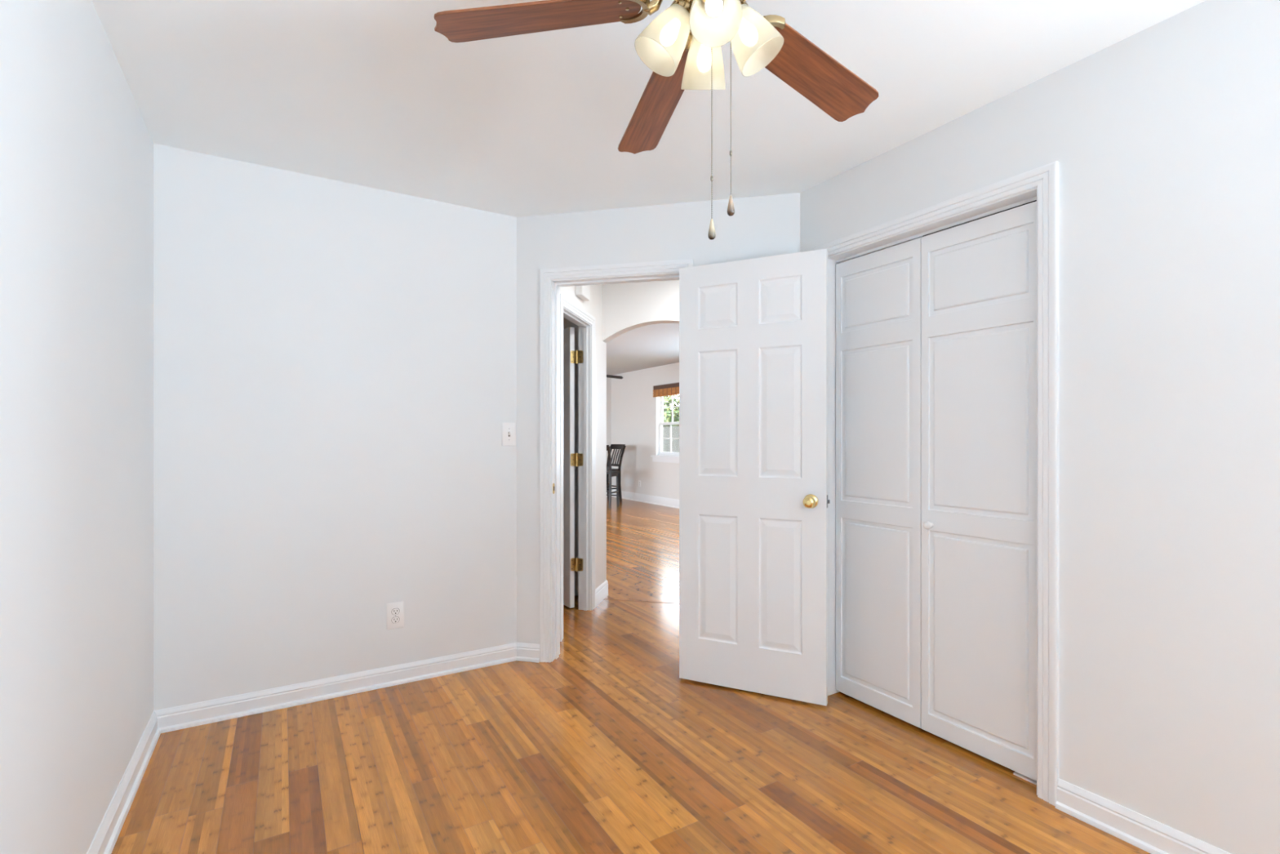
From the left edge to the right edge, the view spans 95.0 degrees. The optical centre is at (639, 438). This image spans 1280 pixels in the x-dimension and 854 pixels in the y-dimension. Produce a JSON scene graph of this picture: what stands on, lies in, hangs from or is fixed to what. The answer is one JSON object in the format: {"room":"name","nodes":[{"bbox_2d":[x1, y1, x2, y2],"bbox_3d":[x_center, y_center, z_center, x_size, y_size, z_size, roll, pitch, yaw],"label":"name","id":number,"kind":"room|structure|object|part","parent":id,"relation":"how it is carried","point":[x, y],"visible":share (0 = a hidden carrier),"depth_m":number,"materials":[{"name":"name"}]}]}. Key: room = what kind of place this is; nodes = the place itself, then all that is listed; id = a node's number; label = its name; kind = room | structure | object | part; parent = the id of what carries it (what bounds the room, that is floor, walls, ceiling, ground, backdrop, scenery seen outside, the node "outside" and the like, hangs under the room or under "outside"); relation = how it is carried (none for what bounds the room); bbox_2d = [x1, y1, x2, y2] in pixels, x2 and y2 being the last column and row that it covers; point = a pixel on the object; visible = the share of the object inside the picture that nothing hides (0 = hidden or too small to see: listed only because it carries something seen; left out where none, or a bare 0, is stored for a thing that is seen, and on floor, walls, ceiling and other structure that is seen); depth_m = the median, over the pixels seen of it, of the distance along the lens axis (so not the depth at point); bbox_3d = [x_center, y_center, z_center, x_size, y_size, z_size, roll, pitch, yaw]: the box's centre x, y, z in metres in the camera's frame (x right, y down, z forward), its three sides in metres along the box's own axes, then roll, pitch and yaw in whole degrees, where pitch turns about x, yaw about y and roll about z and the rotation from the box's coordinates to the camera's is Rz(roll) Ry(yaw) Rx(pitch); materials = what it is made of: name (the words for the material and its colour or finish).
{"room":"empty bedroom","nodes":[
{"label":"empty bedroom","id":0,"kind":"room"},
{"bbox_2d":[0,0,153,853],"bbox_3d":[-0.644,-0.002,0.076,0.120,2.420,5.640,0,0,-31],"label":"wall","id":1,"kind":"structure","parent":0,"point":[77,144],"depth_m":1.45,"materials":[{"name":"white paint"}]},
{"bbox_2d":[86,710,160,853],"bbox_3d":[-0.581,1.163,0.114,0.026,0.089,5.400,0,0,-31],"label":"baseboard","id":2,"kind":"structure","parent":1,"relation":"attached to","point":[104,842],"depth_m":1.92,"materials":[{"name":"white wood"}]},
{"bbox_2d":[153,143,516,710],"bbox_3d":[-1.352,-0.002,2.877,1.588,2.420,0.120,0,0,-31],"label":"wall","id":3,"kind":"structure","parent":0,"point":[335,362],"depth_m":2.73,"materials":[{"name":"white paint"}]},
{"bbox_2d":[154,642,516,733],"bbox_3d":[-1.331,1.163,2.804,1.548,0.089,0.026,0,0,-31],"label":"baseboard","id":4,"kind":"structure","parent":3,"relation":"attached to","point":[185,716],"depth_m":2.72,"materials":[{"name":"white wood"}]},
{"bbox_2d":[386,601,404,629],"bbox_3d":[-1.205,0.873,2.892,0.080,0.128,0.008,0,0,-31],"label":"electrical outlet","id":5,"kind":"object","parent":3,"relation":"attached to","point":[395,611],"visible":1,"depth_m":2.89,"materials":[{"name":"white plastic"}]},
{"bbox_2d":[391,608,399,614],"bbox_3d":[-1.203,0.853,2.890,0.037,0.030,0.002,0,0,-31],"label":"receptacle","id":6,"kind":"object","parent":5,"relation":"attached to","point":[394,611],"depth_m":2.89,"materials":[{"name":"white plastic"}]},
{"bbox_2d":[391,616,399,622],"bbox_3d":[-1.203,0.893,2.890,0.037,0.030,0.002,0,0,-31],"label":"receptacle","id":7,"kind":"object","parent":5,"relation":"attached to","point":[394,619],"depth_m":2.89,"materials":[{"name":"white plastic"}]},
{"bbox_2d":[502,422,515,445],"bbox_3d":[-0.709,-0.022,3.187,0.079,0.125,0.020,0,0,-31],"label":"light switch","id":8,"kind":"object","parent":3,"relation":"attached to","point":[508,429],"visible":1,"depth_m":3.19,"materials":[{"name":"white plastic"}]},
{"bbox_2d":[563,317,578,595],"bbox_3d":[-1.281,-0.052,4.109,1.640,2.520,1.243,0,0,12],"label":"wall","id":9,"kind":"structure","parent":0,"point":[566,323],"depth_m":4.51,"materials":[{"name":"paint"}]},
{"bbox_2d":[560,284,606,588],"bbox_3d":[-0.436,-0.002,3.925,0.090,2.420,1.243,0,0,12],"label":"wall","id":10,"kind":"structure","parent":0,"point":[593,307],"depth_m":4.34,"materials":[{"name":"paint"}]},
{"bbox_2d":[563,327,577,608],"bbox_3d":[-0.620,0.206,4.378,0.048,1.980,0.594,0,0,-33],"label":"door","id":11,"kind":"structure","parent":10,"relation":"in","point":[570,355],"depth_m":4.16,"materials":[{"name":"white paint"}]},
{"bbox_2d":[560,293,595,641],"bbox_3d":[-0.451,0.175,3.848,0.120,2.066,0.715,0,0,12],"label":"door frame","id":12,"kind":"structure","parent":10,"relation":"attached to","point":[586,354],"depth_m":4.13,"materials":[{"name":"white wood"}]},
{"bbox_2d":[575,284,590,301],"bbox_3d":[-0.376,-1.004,3.879,0.045,0.155,0.180,0,0,12],"label":"door chime","id":13,"kind":"object","parent":10,"relation":"attached to","point":[583,292],"visible":0.51,"depth_m":3.84,"materials":[{"name":"white plastic"}]},
{"bbox_2d":[595,579,608,606],"bbox_3d":[-0.289,1.149,4.354,0.014,0.118,0.342,0,0,12],"label":"baseboard","id":14,"kind":"structure","parent":10,"relation":"attached to","point":[602,591],"depth_m":4.35,"materials":[{"name":"white wood"}]},
{"bbox_2d":[606,377,610,461],"bbox_3d":[-4.002,-0.052,10.210,8.200,2.520,0.100,0,0,-31],"label":"wall","id":15,"kind":"structure","parent":0,"point":[608,380],"depth_m":12.19,"materials":[{"name":"paint"}]},
{"bbox_2d":[111,496,1151,853],"bbox_3d":[-0.612,1.248,4.487,8.187,0.080,13.200,0,0,-31],"label":"floor","id":16,"kind":"structure","parent":0,"point":[602,746],"depth_m":2.13,"materials":[{"name":"brown wood"}]},
{"bbox_2d":[606,444,619,509],"bbox_3d":[-0.649,0.661,10.232,0.446,1.096,0.548,0,0,20],"label":"bar stool","id":17,"kind":"object","parent":16,"relation":"on","point":[611,473],"visible":0.41,"depth_m":10.04,"materials":[{"name":"brown wood"}]},
{"bbox_3d":[-0.522,0.671,10.005,0.045,1.078,0.148,0,0,12],"label":"leg","id":18,"kind":"part","parent":17,"relation":"part of","materials":[{"name":"brown wood"}]},
{"bbox_3d":[-0.625,0.597,10.299,0.430,0.042,0.405,0,0,20],"label":"seat","id":19,"kind":"part","parent":17,"relation":"part of","materials":[{"name":"brown wood"}]},
{"bbox_3d":[-0.397,0.913,10.388,0.045,0.591,0.041,0,0,20],"label":"leg","id":20,"kind":"part","parent":17,"relation":"part of","materials":[{"name":"brown wood"}]},
{"bbox_2d":[606,444,626,502],"bbox_3d":[-0.596,0.661,11.114,0.548,1.096,0.446,0,0,-39],"label":"bar stool","id":21,"kind":"object","parent":16,"relation":"on","point":[622,446],"visible":0.42,"depth_m":11.16,"materials":[{"name":"brown wood"}]},
{"bbox_3d":[-0.588,0.671,11.373,0.045,1.078,0.148,0,0,43],"label":"leg","id":22,"kind":"part","parent":21,"relation":"part of","materials":[{"name":"brown wood"}]},
{"bbox_3d":[-0.651,0.597,11.068,0.405,0.042,0.430,0,0,-39],"label":"seat","id":23,"kind":"part","parent":21,"relation":"part of","materials":[{"name":"brown wood"}]},
{"bbox_3d":[-0.502,0.508,11.190,0.022,0.045,0.380,0,0,-39],"label":"rail","id":24,"kind":"part","parent":21,"relation":"part of","materials":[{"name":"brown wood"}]},
{"bbox_3d":[-0.419,0.161,11.259,0.090,0.095,0.418,0,0,-39],"label":"rail","id":25,"kind":"part","parent":21,"relation":"part of","materials":[{"name":"brown wood"}]},
{"bbox_3d":[-0.340,0.671,11.071,0.148,1.078,0.045,0,0,-32],"label":"leg","id":26,"kind":"part","parent":21,"relation":"part of","materials":[{"name":"brown wood"}]},
{"bbox_2d":[604,598,676,603],"bbox_3d":[0.165,1.207,4.319,0.885,0.001,0.014,0,0,12],"label":"threshold","id":27,"kind":"object","parent":16,"relation":"on","point":[604,598],"visible":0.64,"depth_m":4.35,"materials":[{"name":"brown wood"}]},
{"bbox_2d":[602,280,679,342],"bbox_3d":[0.745,-0.062,4.246,3.460,2.540,0.111,0,0,12],"label":"wall","id":28,"kind":"structure","parent":0,"point":[628,306],"depth_m":4.36,"materials":[{"name":"paint"}]},
{"bbox_2d":[606,323,679,375],"bbox_3d":[-1.324,-1.362,5.723,8.300,0.100,10.550,0,0,-31],"label":"ceiling","id":29,"kind":"structure","parent":0,"point":[653,345],"depth_m":8.54,"materials":[{"name":"paint"}]},
{"bbox_2d":[606,374,622,378],"bbox_3d":[-0.883,-1.104,8.771,1.136,0.416,1.156,0,0,-31],"label":"ceiling fan","id":30,"kind":"object","parent":29,"relation":"hanging from","point":[607,375],"visible":0.05,"depth_m":8.79,"materials":[{"name":"brown metal"}]},
{"bbox_2d":[610,362,679,499],"bbox_3d":[2.871,-0.052,6.671,0.150,2.520,13.300,0,0,-31],"label":"wall","id":31,"kind":"structure","parent":0,"point":[633,402],"depth_m":11.22,"materials":[{"name":"paint"}]},
{"bbox_2d":[611,488,679,508],"bbox_3d":[2.076,1.133,7.809,0.022,0.150,10.330,0,0,-31],"label":"baseboard","id":32,"kind":"structure","parent":31,"relation":"attached to","point":[674,503],"depth_m":10.90,"materials":[{"name":"white wood"}]},
{"bbox_2d":[650,395,679,462],"bbox_3d":[0.610,-0.232,10.335,0.195,1.320,1.280,0,0,-31],"label":"window","id":33,"kind":"structure","parent":31,"relation":"in","point":[667,433],"depth_m":10.65,"materials":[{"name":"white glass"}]},
{"bbox_3d":[0.634,0.006,10.349,0.030,0.587,1.026,0,0,-31],"label":"sash","id":34,"kind":"part","parent":33,"relation":"part of","materials":[{"name":"white wood"}]},
{"bbox_3d":[0.663,-0.562,10.367,0.030,0.630,1.026,0,0,-31],"label":"sash","id":35,"kind":"part","parent":33,"relation":"part of","materials":[{"name":"white wood"}]},
{"bbox_2d":[653,382,679,397],"bbox_3d":[0.539,-0.855,10.291,0.060,0.205,1.074,0,0,-31],"label":"window blind","id":36,"kind":"object","parent":31,"relation":"attached to","point":[668,389],"visible":0.68,"depth_m":10.37,"materials":[{"name":"brown wood"}]},
{"bbox_2d":[91,0,1206,217],"bbox_3d":[0.534,-1.262,0.790,2.874,0.100,5.632,0,0,-31],"label":"ceiling","id":37,"kind":"structure","parent":0,"point":[367,93],"depth_m":2.05,"materials":[{"name":"paint"}]},
{"bbox_2d":[434,0,878,239],"bbox_3d":[0.181,-0.823,1.322,1.132,0.778,1.156,0,0,-31],"label":"ceiling fan","id":38,"kind":"object","parent":37,"relation":"hanging from","point":[682,46],"visible":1,"depth_m":1.33,"materials":[{"name":"brown wood"}]},
{"bbox_3d":[-0.227,-0.932,1.300,0.462,0.006,0.129,-6,11,1],"label":"blade","id":39,"kind":"part","parent":38,"relation":"part of","materials":[{"name":"brown wood"}]},
{"bbox_3d":[0.013,-0.978,1.292,0.128,0.084,0.120,-6,11,1],"label":"blade arm","id":40,"kind":"part","parent":38,"relation":"part of","materials":[{"name":"gold metal"}]},
{"bbox_3d":[0.046,-0.934,1.657,0.129,0.006,0.462,-12,-2,-17],"label":"blade","id":41,"kind":"part","parent":38,"relation":"part of","materials":[{"name":"brown wood"}]},
{"bbox_3d":[0.048,-0.884,1.298,0.125,0.144,0.109,0,0,-31],"label":"lamp shade","id":42,"kind":"part","parent":38,"relation":"part of","materials":[{"name":"beige glass"}]},
{"bbox_3d":[0.092,-0.944,1.298,0.071,0.068,0.069,0,0,-31],"label":"light arm","id":43,"kind":"part","parent":38,"relation":"part of","materials":[{"name":"gold metal"}]},
{"bbox_3d":[0.109,-0.979,1.425,0.120,0.084,0.128,-12,-2,-17],"label":"blade arm","id":44,"kind":"part","parent":38,"relation":"part of","materials":[{"name":"gold metal"}]},
{"bbox_3d":[0.157,-0.884,1.397,0.109,0.144,0.125,0,0,-31],"label":"lamp shade","id":45,"kind":"part","parent":38,"relation":"part of","materials":[{"name":"beige glass"}]},
{"bbox_3d":[0.157,-0.706,1.281,0.005,0.455,0.005,0,0,-9],"label":"pull chain","id":46,"kind":"part","parent":38,"relation":"part of","materials":[{"name":"silver metal"}]},
{"bbox_3d":[0.151,-0.894,1.207,0.037,0.054,0.042,0,0,-31],"label":"bulb","id":47,"kind":"part","parent":38,"relation":"part of","materials":[{"name":"white glass"}]},
{"bbox_3d":[0.147,-0.884,1.189,0.109,0.144,0.125,0,0,-31],"label":"lamp shade","id":48,"kind":"part","parent":38,"relation":"part of","materials":[{"name":"beige glass"}]},
{"bbox_3d":[0.187,-0.733,1.297,0.034,0.392,0.006,0,0,0],"label":"pull chain","id":49,"kind":"part","parent":38,"relation":"part of","materials":[{"name":"silver metal"}]},
{"bbox_3d":[0.211,-0.944,1.289,0.071,0.068,0.069,0,0,-31],"label":"light arm","id":50,"kind":"part","parent":38,"relation":"part of","materials":[{"name":"gold metal"}]},
{"bbox_3d":[0.256,-0.884,1.288,0.125,0.144,0.109,0,0,-31],"label":"lamp shade","id":51,"kind":"part","parent":38,"relation":"part of","materials":[{"name":"beige glass"}]},
{"bbox_3d":[0.259,-0.982,1.381,0.128,0.084,0.120,5,-14,-37],"label":"blade arm","id":52,"kind":"part","parent":38,"relation":"part of","materials":[{"name":"gold metal"}]},
{"bbox_3d":[0.453,-0.944,1.525,0.462,0.006,0.129,5,-14,-37],"label":"blade","id":53,"kind":"part","parent":38,"relation":"part of","materials":[{"name":"brown wood"}]},
{"bbox_2d":[516,192,799,644],"bbox_3d":[-0.713,-0.002,3.288,3.100,2.420,0.120,0,0,12],"label":"wall","id":54,"kind":"structure","parent":0,"point":[761,226],"depth_m":3.13,"materials":[{"name":"white paint"}]},
{"bbox_2d":[516,642,539,662],"bbox_3d":[-0.611,1.163,3.191,0.140,0.089,0.026,0,0,12],"label":"baseboard","id":55,"kind":"structure","parent":54,"relation":"attached to","point":[530,652],"depth_m":3.19,"materials":[{"name":"white wood"}]},
{"bbox_2d":[539,258,693,662],"bbox_3d":[-0.120,0.146,3.158,0.832,2.124,0.153,0,0,12],"label":"door frame","id":56,"kind":"structure","parent":54,"relation":"attached to","point":[551,280],"depth_m":3.17,"materials":[{"name":"white wood"}]},
{"bbox_3d":[-0.469,0.273,3.193,0.003,0.058,0.026,0,0,12],"label":"strike plate","id":57,"kind":"part","parent":56,"relation":"part of","materials":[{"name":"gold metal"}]},
{"bbox_2d":[679,248,830,706],"bbox_3d":[0.523,0.174,2.793,0.730,2.044,0.167,0,0,26],"label":"door","id":58,"kind":"structure","parent":54,"relation":"in","point":[753,501],"depth_m":2.76,"materials":[{"name":"white paint"}]},
{"bbox_3d":[0.759,0.284,2.624,0.064,0.064,0.066,0,0,26],"label":"knob","id":59,"kind":"part","parent":58,"relation":"part of","materials":[{"name":"gold metal"}]},
{"bbox_2d":[800,0,1279,853],"bbox_3d":[1.996,-0.002,1.037,0.120,2.420,4.532,0,0,-31],"label":"wall","id":60,"kind":"structure","parent":0,"point":[1164,139],"depth_m":1.70,"materials":[{"name":"white paint"}]},
{"bbox_2d":[835,237,920,728],"bbox_3d":[1.051,0.183,2.599,0.030,2.012,0.431,0,0,-31],"label":"door","id":61,"kind":"structure","parent":60,"relation":"in","point":[878,293],"depth_m":2.58,"materials":[{"name":"white paint"}]},
{"bbox_2d":[813,160,1058,805],"bbox_3d":[1.156,0.149,2.398,0.136,2.118,1.027,0,0,-31],"label":"door frame","id":62,"kind":"structure","parent":60,"relation":"attached to","point":[1041,184],"depth_m":1.97,"materials":[{"name":"white wood"}]},
{"bbox_2d":[920,200,1036,784],"bbox_3d":[1.266,0.188,2.210,0.068,2.038,0.451,0,0,-31],"label":"door","id":63,"kind":"structure","parent":60,"relation":"in","point":[979,276],"depth_m":2.20,"materials":[{"name":"white paint"}]},
{"bbox_3d":[1.159,0.349,2.358,0.038,0.033,0.033,0,0,-31],"label":"knob","id":64,"kind":"part","parent":63,"relation":"part of","materials":[{"name":"white plastic"}]},
{"bbox_2d":[1054,777,1231,853],"bbox_3d":[2.210,1.163,0.546,0.026,0.089,3.232,0,0,-31],"label":"baseboard","id":65,"kind":"structure","parent":60,"relation":"attached to","point":[1152,836],"depth_m":1.76,"materials":[{"name":"white wood"}]},
{"label":"outside","id":66,"kind":"structure","parent":0,"visible":0},
{"bbox_3d":[14.428,1.368,20.514,34.000,0.280,60.000,0,0,-31],"label":"ground","id":67,"kind":"structure","parent":66,"visible":0},
{"bbox_2d":[663,395,679,422],"bbox_3d":[1.032,-0.061,15.866,1.963,2.642,8.292,0,0,-31],"label":"hedge","id":68,"kind":"object","parent":67,"relation":"on","point":[667,400],"visible":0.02,"depth_m":15.36,"materials":[{"name":"green plant"}]}
]}

